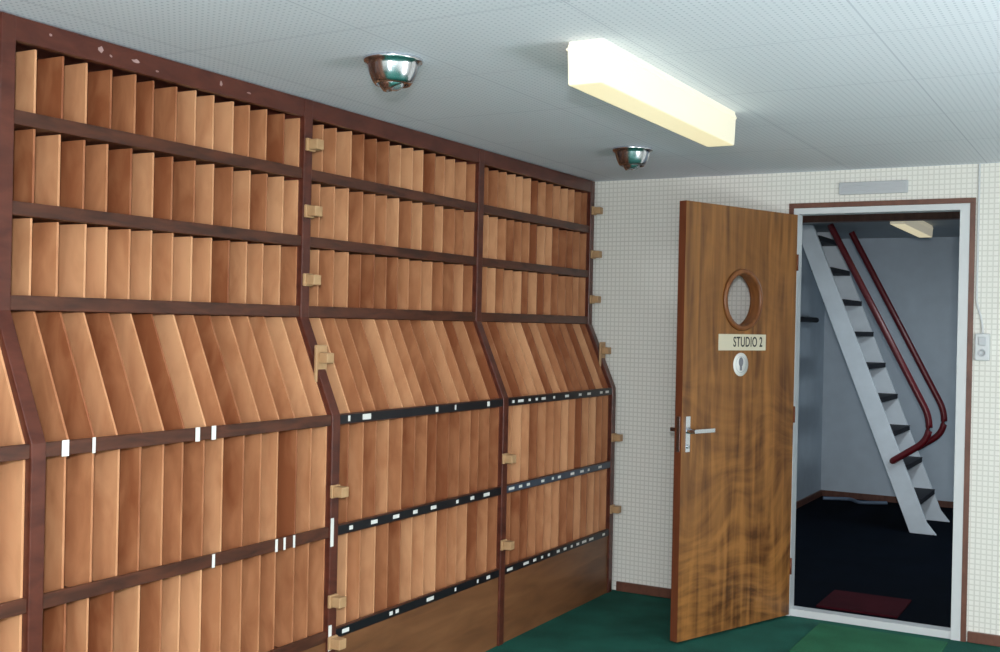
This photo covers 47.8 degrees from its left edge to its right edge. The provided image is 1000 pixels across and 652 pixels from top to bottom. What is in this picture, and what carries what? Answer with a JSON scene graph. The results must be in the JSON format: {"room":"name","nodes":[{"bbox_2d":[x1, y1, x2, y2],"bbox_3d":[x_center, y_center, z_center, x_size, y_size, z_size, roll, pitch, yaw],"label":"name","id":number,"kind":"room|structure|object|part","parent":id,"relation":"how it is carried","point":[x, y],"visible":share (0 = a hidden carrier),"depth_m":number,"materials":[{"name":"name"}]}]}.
{"room":"radio studio record library","nodes":[
{"label":"radio studio record library","id":0,"kind":"room"},
{"bbox_2d":[0,0,999,181],"bbox_3d":[0.446,-0.826,2.041,4.660,0.100,7.380,1,0,29],"label":"ceiling","id":1,"kind":"structure","parent":0,"point":[809,85],"depth_m":3.37,"materials":[{"name":"paint"}]},
{"bbox_2d":[363,52,422,91],"bbox_3d":[-0.319,-0.747,3.367,0.180,0.097,0.180,1,0,29],"label":"ceiling spotlight","id":2,"kind":"object","parent":1,"relation":"attached to","point":[390,71],"depth_m":3.31,"materials":[{"name":"silver metal"}]},
{"bbox_2d":[612,146,652,170],"bbox_3d":[0.583,-0.731,4.970,0.180,0.097,0.180,1,0,29],"label":"ceiling spotlight","id":3,"kind":"object","parent":1,"relation":"attached to","point":[628,157],"depth_m":4.91,"materials":[{"name":"silver metal"}]},
{"bbox_2d":[566,38,736,146],"bbox_3d":[0.519,-0.718,3.600,0.113,0.120,1.173,1,0,29],"label":"fluorescent ceiling light","id":4,"kind":"object","parent":1,"relation":"attached to","point":[598,68],"visible":1,"depth_m":3.38,"materials":[{"name":"white plastic"}]},
{"bbox_2d":[485,496,999,651],"bbox_3d":[1.432,1.491,3.885,4.660,0.100,11.600,1,0,29],"label":"floor","id":5,"kind":"structure","parent":0,"point":[842,545],"depth_m":6.08,"materials":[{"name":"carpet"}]},
{"bbox_2d":[0,12,622,651],"bbox_3d":[-0.740,0.296,3.997,0.478,2.195,4.888,1,0,29],"label":"storage rack","id":6,"kind":"object","parent":5,"relation":"on","point":[280,371],"visible":1,"depth_m":3.83,"materials":[{"name":"brown wood"}]},
{"bbox_3d":[-0.830,0.294,4.043,0.276,2.195,4.835,1,0,29],"label":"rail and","id":7,"kind":"part","parent":6,"relation":"part of","materials":[{"name":"brown wood"}]},
{"bbox_2d":[823,497,886,504],"bbox_3d":[2.928,1.443,9.328,0.514,0.028,0.148,1,0,29],"label":"pipe","id":8,"kind":"object","parent":5,"relation":"on","point":[824,498],"visible":1,"depth_m":9.27,"materials":[{"name":"grey metal"}]},
{"bbox_2d":[816,590,911,618],"bbox_3d":[1.891,1.440,5.859,0.400,0.012,0.410,1,0,29],"label":"mat","id":9,"kind":"object","parent":5,"relation":"on","point":[884,606],"visible":1,"depth_m":5.83,"materials":[{"name":"red fabric"}]},
{"bbox_2d":[789,623,947,651],"bbox_3d":[1.654,1.437,5.052,0.580,0.012,0.550,1,0,29],"label":"door mat","id":10,"kind":"object","parent":5,"relation":"on","point":[823,637],"visible":1,"depth_m":5.11,"materials":[{"name":"green carpet"}]},
{"bbox_2d":[802,223,949,535],"bbox_3d":[2.788,0.358,8.440,1.035,2.201,0.758,1,0,29],"label":"staircase","id":11,"kind":"structure","parent":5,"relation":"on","point":[828,257],"depth_m":8.28,"materials":[{"name":"white metal"}]},
{"bbox_3d":[2.708,0.117,8.081,0.760,1.721,0.048,1,0,29],"label":"handrail","id":12,"kind":"part","parent":11,"relation":"part of","materials":[{"name":"red metal"}]},
{"bbox_3d":[3.056,0.123,8.699,0.760,1.721,0.048,1,0,29],"label":"handrail","id":13,"kind":"part","parent":11,"relation":"part of","materials":[{"name":"red metal"}]},
{"bbox_2d":[592,163,999,640],"bbox_3d":[2.213,0.354,5.224,4.660,2.200,0.080,1,0,29],"label":"wall","id":14,"kind":"structure","parent":0,"point":[635,278],"depth_m":5.93,"materials":[{"name":"white tile"}]},
{"bbox_2d":[616,581,670,598],"bbox_3d":[1.008,1.402,5.838,0.880,0.050,0.015,1,0,29],"label":"baseboard","id":15,"kind":"structure","parent":14,"relation":"attached to","point":[620,586],"depth_m":5.97,"materials":[{"name":"brown wood"}]},
{"bbox_2d":[670,200,798,641],"bbox_3d":[1.122,0.432,5.320,0.845,1.973,0.047,1,0,-40],"label":"leaf","id":16,"kind":"object","parent":14,"relation":"attached to","point":[732,491],"depth_m":5.26,"materials":[{"name":"brown wood"}]},
{"bbox_2d":[670,416,714,451],"bbox_3d":[0.861,0.485,5.104,0.172,0.160,0.148,1,0,-40],"label":"door handle","id":17,"kind":"object","parent":16,"relation":"attached to","point":[688,431],"depth_m":5.05,"materials":[{"name":"silver metal"}]},
{"bbox_2d":[733,353,747,375],"bbox_3d":[1.130,0.181,5.297,0.110,0.110,0.002,1,0,-40],"label":"round sticker","id":18,"kind":"object","parent":16,"relation":"attached to","point":[736,366],"visible":1,"depth_m":5.29,"materials":[{"name":"plastic"}]},
{"bbox_2d":[739,357,742,369],"bbox_3d":[1.130,0.178,5.297,0.034,0.062,0.001,1,0,-40],"label":"sticker emblem","id":19,"kind":"object","parent":18,"relation":"attached to","point":[741,358],"visible":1,"depth_m":5.30,"materials":[{"name":"plastic"}]},
{"bbox_2d":[718,334,765,349],"bbox_3d":[1.139,0.077,5.302,0.353,0.076,0.004,1,0,-40],"label":"sign plate","id":20,"kind":"object","parent":16,"relation":"attached to","point":[725,341],"visible":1,"depth_m":5.29,"materials":[{"name":"beige plastic"}]},
{"bbox_2d":[733,337,761,346],"bbox_3d":[1.170,0.075,5.325,0.219,0.048,0.001,1,0,-40],"label":"lettering","id":21,"kind":"object","parent":20,"relation":"attached to","point":[734,337],"depth_m":5.32},
{"bbox_2d":[723,269,762,330],"bbox_3d":[1.126,-0.123,5.316,0.294,0.294,0.068,1,0,-40],"label":"porthole rim","id":22,"kind":"object","parent":16,"relation":"attached to","point":[755,290],"visible":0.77,"depth_m":5.35,"materials":[{"name":"brown wood"}]},
{"bbox_3d":[1.452,0.437,5.575,0.012,1.580,0.012,1,0,-40],"label":"hinges","id":23,"kind":"part","parent":16,"relation":"part of","materials":[{"name":"metal"}]},
{"bbox_2d":[839,180,907,194],"bbox_3d":[1.788,-0.664,5.413,0.320,0.060,0.024,1,0,29],"label":"air vent","id":24,"kind":"object","parent":14,"relation":"in","point":[894,186],"visible":1,"depth_m":5.40,"materials":[{"name":"grey plastic"}]},
{"bbox_2d":[786,203,969,640],"bbox_3d":[1.810,0.435,5.437,0.812,2.019,0.082,1,0,29],"label":"trim","id":25,"kind":"structure","parent":14,"relation":"attached to","point":[953,633],"depth_m":5.27,"materials":[{"name":"white paint"}]},
{"bbox_2d":[789,197,975,641],"bbox_3d":[1.792,0.423,5.405,0.860,2.044,0.013,1,0,29],"label":"trim","id":26,"kind":"structure","parent":14,"relation":"attached to","point":[972,201],"depth_m":5.20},
{"bbox_2d":[974,164,990,360],"bbox_3d":[2.212,-0.293,5.160,0.067,0.902,0.042,1,0,29],"label":"wall switch","id":27,"kind":"object","parent":14,"relation":"attached to","point":[982,341],"visible":1,"depth_m":5.16,"materials":[{"name":"white paint"}]},
{"bbox_2d":[967,631,999,646],"bbox_3d":[3.129,1.451,4.642,2.248,0.050,0.015,1,0,29],"label":"baseboard","id":28,"kind":"structure","parent":14,"relation":"attached to","point":[972,637],"depth_m":5.15,"materials":[{"name":"brown wood"}]},
{"bbox_2d":[796,245,824,500],"bbox_3d":[1.719,0.337,7.912,0.100,2.200,4.120,1,0,29],"label":"wall","id":29,"kind":"structure","parent":0,"point":[811,357],"depth_m":9.30,"materials":[{"name":"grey paint"}]},
{"bbox_2d":[796,490,821,508],"bbox_3d":[1.757,1.413,7.906,0.015,0.050,4.044,1,0,29],"label":"baseboard","id":30,"kind":"structure","parent":29,"relation":"attached to","point":[799,503],"depth_m":9.27,"materials":[{"name":"brown wood"}]},
{"bbox_2d":[800,317,818,322],"bbox_3d":[2.352,-0.052,8.845,0.069,0.040,0.920,1,0,29],"label":"wall handrail","id":31,"kind":"object","parent":29,"relation":"attached to","point":[802,319],"visible":0.48,"depth_m":8.96,"materials":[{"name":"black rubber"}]},
{"bbox_2d":[802,211,959,223],"bbox_3d":[2.920,-0.700,7.016,2.830,0.070,0.080,1,0,29],"label":"trim","id":32,"kind":"structure","parent":29,"relation":"attached to","point":[925,216],"depth_m":7.24,"materials":[{"name":"brown wood"}]},
{"bbox_2d":[802,220,959,238],"bbox_3d":[3.045,-0.783,7.234,3.030,0.100,4.220,1,0,29],"label":"ceiling","id":33,"kind":"structure","parent":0,"point":[941,228],"depth_m":8.64,"materials":[{"name":"grey paint"}]},
{"bbox_2d":[890,221,932,237],"bbox_3d":[2.849,-0.696,7.797,0.103,0.085,1.133,1,0,29],"label":"fluorescent ceiling light","id":34,"kind":"object","parent":33,"relation":"attached to","point":[921,229],"visible":0.66,"depth_m":7.76,"materials":[{"name":"beige plastic"}]},
{"bbox_2d":[821,237,959,501],"bbox_3d":[4.031,0.384,9.031,3.030,2.200,0.100,1,0,29],"label":"wall","id":35,"kind":"structure","parent":0,"point":[919,277],"depth_m":9.37,"materials":[{"name":"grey paint"}]},
{"bbox_2d":[822,490,953,507],"bbox_3d":[3.979,1.458,8.984,2.830,0.050,0.015,1,0,29],"label":"baseboard","id":36,"kind":"structure","parent":35,"relation":"attached to","point":[948,504],"depth_m":9.48,"materials":[{"name":"brown wood"}]}
]}

